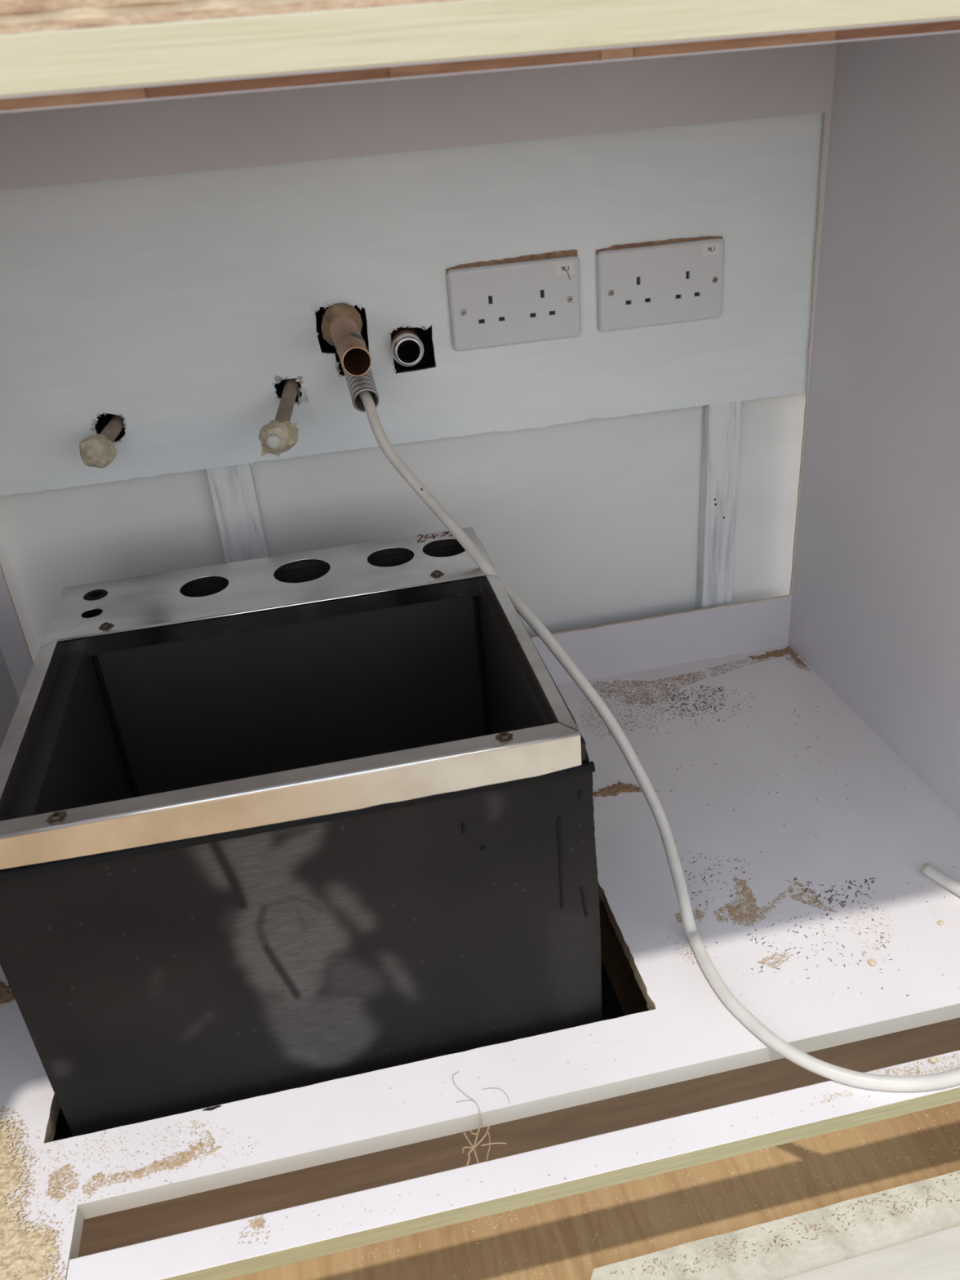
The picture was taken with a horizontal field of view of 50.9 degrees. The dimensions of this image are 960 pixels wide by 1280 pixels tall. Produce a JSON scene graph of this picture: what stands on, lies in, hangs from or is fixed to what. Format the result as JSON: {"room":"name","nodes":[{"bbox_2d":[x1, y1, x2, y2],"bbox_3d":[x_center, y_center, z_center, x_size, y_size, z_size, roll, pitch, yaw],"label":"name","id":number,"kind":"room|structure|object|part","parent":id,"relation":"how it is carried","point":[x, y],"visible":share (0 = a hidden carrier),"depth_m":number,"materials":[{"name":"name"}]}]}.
{"room":"kitchen","nodes":[
{"label":"kitchen","id":0,"kind":"room"},
{"bbox_2d":[0,112,823,663],"bbox_3d":[-0.194,-0.612,1.049,2.900,1.900,0.214,-9,29,-8],"label":"wall","id":1,"kind":"structure","parent":0,"point":[607,477],"depth_m":1.12,"materials":[{"name":"white paint"}]},
{"bbox_2d":[79,414,125,468],"bbox_3d":[-0.397,-0.219,1.081,0.035,0.035,0.142,-7,29,-3],"label":"pipe","id":2,"kind":"object","parent":1,"relation":"attached to","point":[99,451],"visible":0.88,"depth_m":1.03,"materials":[{"name":"beige plastic"}]},
{"bbox_2d":[257,377,299,457],"bbox_3d":[-0.200,-0.249,1.082,0.042,0.059,0.185,-2,29,6],"label":"pipe","id":3,"kind":"object","parent":1,"relation":"attached to","point":[277,437],"visible":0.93,"depth_m":1.02,"materials":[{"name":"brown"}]},
{"bbox_2d":[320,302,371,376],"bbox_3d":[-0.142,-0.323,1.054,0.045,0.046,0.251,-9,29,-8],"label":"copper pipe","id":4,"kind":"object","parent":1,"relation":"attached to","point":[341,322],"visible":0.98,"depth_m":1.01,"materials":[{"name":"brown"}]},
{"bbox_2d":[334,346,379,412],"bbox_3d":[-0.135,-0.293,1.091,0.028,0.059,0.158,-10,29,-9],"label":"conduit","id":5,"kind":"object","parent":1,"relation":"attached to","point":[356,384],"visible":0.33,"depth_m":1.04,"materials":[{"name":"grey"}]},
{"bbox_2d":[391,325,423,366],"bbox_3d":[-0.088,-0.342,1.140,0.037,0.040,0.128,-9,29,-8],"label":"pipe","id":6,"kind":"object","parent":1,"relation":"attached to","point":[407,348],"visible":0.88,"depth_m":1.10,"materials":[{"name":"silver metal"}]},
{"bbox_2d":[446,255,581,351],"bbox_3d":[0.039,-0.368,1.105,0.146,0.086,0.010,-9,29,-8],"label":"double socket","id":7,"kind":"object","parent":1,"relation":"attached to","point":[535,300],"visible":1,"depth_m":1.10,"materials":[{"name":"white plastic"}]},
{"bbox_2d":[596,237,724,332],"bbox_3d":[0.202,-0.396,1.127,0.146,0.086,0.009,-9,29,-8],"label":"double socket","id":8,"kind":"object","parent":1,"relation":"attached to","point":[682,282],"visible":1,"depth_m":1.12,"materials":[{"name":"white plastic"}]},
{"bbox_2d":[53,897,959,1279],"bbox_3d":[0.163,0.750,0.451,3.400,0.020,3.000,-9,29,-8],"label":"floor","id":9,"kind":"structure","parent":0,"point":[448,1255],"depth_m":0.89,"materials":[{"name":"brown wood"}]},
{"bbox_2d":[0,527,624,1137],"bbox_3d":[-0.141,0.203,0.988,0.533,0.462,0.419,-9,29,-8],"label":"sink","id":10,"kind":"object","parent":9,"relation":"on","point":[280,823],"visible":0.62,"depth_m":0.81,"materials":[{"name":"black metal"}]},
{"bbox_3d":[-0.364,0.068,0.797,0.014,0.002,0.288,-9,29,-8],"label":"rail","id":11,"kind":"part","parent":10,"relation":"part of","materials":[{"name":"silver metal"}]},
{"bbox_3d":[-0.137,0.097,0.707,0.424,0.002,0.018,-9,29,-8],"label":"rail","id":12,"kind":"part","parent":10,"relation":"part of","materials":[{"name":"silver metal"}]},
{"bbox_3d":[0.039,0.002,0.853,0.011,0.002,0.288,-9,29,-8],"label":"rail","id":13,"kind":"part","parent":10,"relation":"part of","materials":[{"name":"silver metal"}]},
{"bbox_2d":[0,31,959,1279],"bbox_3d":[-0.014,0.000,0.899,1.021,0.887,0.674,-9,29,-8],"label":"base cabinet","id":14,"kind":"object","parent":9,"relation":"on","point":[871,607],"visible":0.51,"depth_m":0.97,"materials":[{"name":"white laminate"}]},
{"bbox_2d":[0,980,14,1004],"bbox_3d":[-0.454,0.324,0.944,0.047,0.003,0.046,-9,29,-8],"label":"pile","id":15,"kind":"object","parent":14,"relation":"on","point":[6,996],"visible":0.81,"depth_m":0.93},
{"bbox_3d":[-0.504,0.080,0.830,0.018,0.887,0.674,-9,29,-8],"label":"panel","id":16,"kind":"part","parent":14,"relation":"part of","materials":[{"name":"white laminate"}]},
{"bbox_2d":[0,1120,59,1279],"bbox_3d":[-0.353,0.422,0.749,0.075,0.004,0.190,-15,30,-17],"label":"pile","id":17,"kind":"object","parent":14,"relation":"on","point":[20,1262],"visible":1,"depth_m":0.73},
{"bbox_2d":[0,1118,62,1279],"bbox_3d":[-0.351,0.421,0.750,0.074,0.001,0.189,-15,30,-17],"label":"wood shavings","id":18,"kind":"object","parent":17,"relation":"on","point":[18,1207],"visible":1,"depth_m":0.75,"materials":[{"name":"brown wood"}]},
{"bbox_2d":[0,1106,67,1279],"bbox_3d":[-0.358,0.414,0.768,0.069,0.001,0.200,-17,31,-20],"label":"sawdust","id":19,"kind":"object","parent":14,"relation":"on","point":[12,1111],"visible":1,"depth_m":0.77},
{"bbox_2d":[87,1172,104,1182],"bbox_3d":[-0.291,0.409,0.766,0.014,0.001,0.010,-9,29,-8],"label":"pile","id":20,"kind":"object","parent":14,"relation":"on","point":[100,1175],"visible":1,"depth_m":0.77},
{"bbox_2d":[0,1107,270,1246],"bbox_3d":[-0.283,0.412,0.759,0.274,0.001,0.122,0,29,8],"label":"sawdust","id":21,"kind":"object","parent":14,"relation":"on","point":[58,1185],"visible":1,"depth_m":0.77},
{"bbox_2d":[133,1142,203,1179],"bbox_3d":[-0.238,0.401,0.773,0.056,0.001,0.017,-16,30,-19],"label":"pile","id":22,"kind":"object","parent":14,"relation":"on","point":[186,1156],"visible":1,"depth_m":0.77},
{"bbox_2d":[202,1105,221,1111],"bbox_3d":[-0.216,0.377,0.813,0.016,0.001,0.003,-9,29,-8],"label":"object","id":23,"kind":"object","parent":14,"relation":"on","point":[216,1106],"visible":1,"depth_m":0.81,"materials":[{"name":"black rubber"}]},
{"bbox_3d":[-0.082,-0.185,1.172,0.985,0.817,0.004,-9,29,-8],"label":"panel","id":24,"kind":"part","parent":14,"relation":"part of","materials":[{"name":"white laminate"}]},
{"bbox_2d":[21,1034,870,1243],"bbox_3d":[-0.033,0.379,0.781,0.669,0.001,0.133,-7,29,-3],"label":"grit","id":25,"kind":"object","parent":14,"relation":"on","point":[590,1034],"visible":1,"depth_m":0.78,"materials":[{"name":"brown"}]},
{"bbox_2d":[0,0,959,113],"bbox_3d":[-0.056,-0.390,0.685,1.600,0.024,0.681,-9,29,-8],"label":"countertop","id":26,"kind":"structure","parent":14,"relation":"on","point":[104,65],"depth_m":0.39,"materials":[{"name":"beige wood"}]},
{"bbox_2d":[0,0,464,35],"bbox_3d":[-0.056,-0.407,0.671,1.600,0.018,0.672,-9,29,-8],"label":"plywood sheet","id":27,"kind":"object","parent":26,"relation":"on","point":[16,16],"visible":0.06,"depth_m":0.36,"materials":[{"name":"brown wood"}]},
{"bbox_3d":[0.008,0.248,1.033,0.985,0.018,0.670,-9,29,-8],"label":"panel","id":28,"kind":"part","parent":14,"relation":"part of","materials":[{"name":"white laminate"}]},
{"bbox_2d":[452,1071,509,1165],"bbox_3d":[0.002,0.383,0.819,0.042,0.062,0.046,-9,29,-8],"label":"tuft","id":29,"kind":"object","parent":14,"relation":"hanging from","point":[475,1145],"visible":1,"depth_m":0.80,"materials":[{"name":"beige"}]},
{"bbox_3d":[0.132,0.385,0.764,0.858,0.018,0.030,-9,29,-8],"label":"rail","id":30,"kind":"part","parent":14,"relation":"part of","materials":[{"name":"white laminate"}]},
{"bbox_2d":[592,780,656,797],"bbox_3d":[0.161,0.166,1.136,0.074,0.003,0.028,-6,29,-2],"label":"pile","id":31,"kind":"object","parent":14,"relation":"on","point":[619,788],"visible":0.88,"depth_m":1.13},
{"bbox_2d":[358,391,959,1091],"bbox_3d":[0.194,0.006,0.958,0.281,0.450,0.752,-22,33,-28],"label":"cable","id":32,"kind":"object","parent":14,"relation":"on","point":[950,1077],"visible":0.94,"depth_m":0.95,"materials":[{"name":"white plastic"}]},
{"bbox_2d":[577,653,812,740],"bbox_3d":[0.278,0.067,1.299,0.323,0.001,0.132,-9,29,-8],"label":"sawdust","id":33,"kind":"object","parent":14,"relation":"on","point":[758,660],"visible":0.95,"depth_m":1.32},
{"bbox_2d":[747,646,807,666],"bbox_3d":[0.397,0.026,1.354,0.065,0.002,0.058,-9,29,-8],"label":"pile","id":34,"kind":"object","parent":33,"relation":"on","point":[777,653],"visible":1,"depth_m":1.36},
{"bbox_2d":[720,876,761,926],"bbox_3d":[0.254,0.251,0.969,0.040,0.001,0.064,10,32,26],"label":"pile","id":35,"kind":"object","parent":14,"relation":"on","point":[749,899],"visible":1,"depth_m":0.96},
{"bbox_2d":[587,684,905,853],"bbox_3d":[0.305,0.137,1.168,0.287,0.001,0.331,-9,29,-8],"label":"grit","id":36,"kind":"object","parent":14,"relation":"on","point":[714,692],"visible":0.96,"depth_m":1.27,"materials":[{"name":"brown"}]},
{"bbox_2d":[675,875,897,968],"bbox_3d":[0.281,0.262,0.945,0.200,0.001,0.120,-1,29,8],"label":"sawdust","id":37,"kind":"object","parent":14,"relation":"on","point":[719,916],"visible":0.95,"depth_m":0.96},
{"bbox_2d":[669,851,959,995],"bbox_3d":[0.314,0.263,0.936,0.275,0.001,0.183,1,29,11],"label":"grit","id":38,"kind":"object","parent":14,"relation":"on","point":[794,879],"visible":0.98,"depth_m":0.96,"materials":[{"name":"brown"}]},
{"bbox_2d":[867,958,876,965],"bbox_3d":[0.346,0.284,0.890,0.006,0.004,0.008,-9,29,-8],"label":"chip","id":39,"kind":"object","parent":14,"relation":"on","point":[871,962],"visible":1,"depth_m":0.89,"materials":[{"name":"brown wood"}]},
{"bbox_3d":[0.476,-0.080,0.967,0.018,0.887,0.674,-9,29,-8],"label":"panel","id":40,"kind":"part","parent":14,"relation":"part of","materials":[{"name":"white laminate"}]},
{"bbox_2d":[812,1053,959,1105],"bbox_3d":[0.318,0.343,0.791,0.132,0.001,0.017,-9,29,-8],"label":"sawdust","id":41,"kind":"object","parent":14,"relation":"on","point":[917,1068],"visible":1,"depth_m":0.80},
{"bbox_2d":[928,1057,937,1063],"bbox_3d":[0.359,0.333,0.800,0.006,0.004,0.006,-23,33,-29],"label":"chip","id":42,"kind":"object","parent":14,"relation":"on","point":[932,1060],"visible":1,"depth_m":0.80,"materials":[{"name":"brown wood"}]},
{"bbox_2d":[937,920,943,924],"bbox_3d":[0.422,0.259,0.925,0.005,0.003,0.005,6,31,19],"label":"chip","id":43,"kind":"object","parent":14,"relation":"on","point":[940,922],"visible":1,"depth_m":0.92,"materials":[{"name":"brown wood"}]},
{"bbox_2d":[316,1109,959,1278],"bbox_3d":[0.112,0.502,0.887,0.684,0.001,0.078,-9,29,-8],"label":"sawdust","id":44,"kind":"object","parent":9,"relation":"on","point":[941,1109],"visible":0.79,"depth_m":0.89},
{"bbox_2d":[590,1170,959,1279],"bbox_3d":[0.360,0.714,0.453,0.597,0.010,0.960,-9,29,-8],"label":"board","id":45,"kind":"object","parent":9,"relation":"on","point":[924,1243],"visible":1,"depth_m":0.84,"materials":[{"name":"white wood"}]},
{"bbox_2d":[610,1172,959,1275],"bbox_3d":[0.267,0.500,0.851,0.323,0.001,0.024,-10,29,-9],"label":"grit","id":46,"kind":"object","parent":45,"relation":"on","point":[927,1199],"visible":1,"depth_m":0.85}
]}

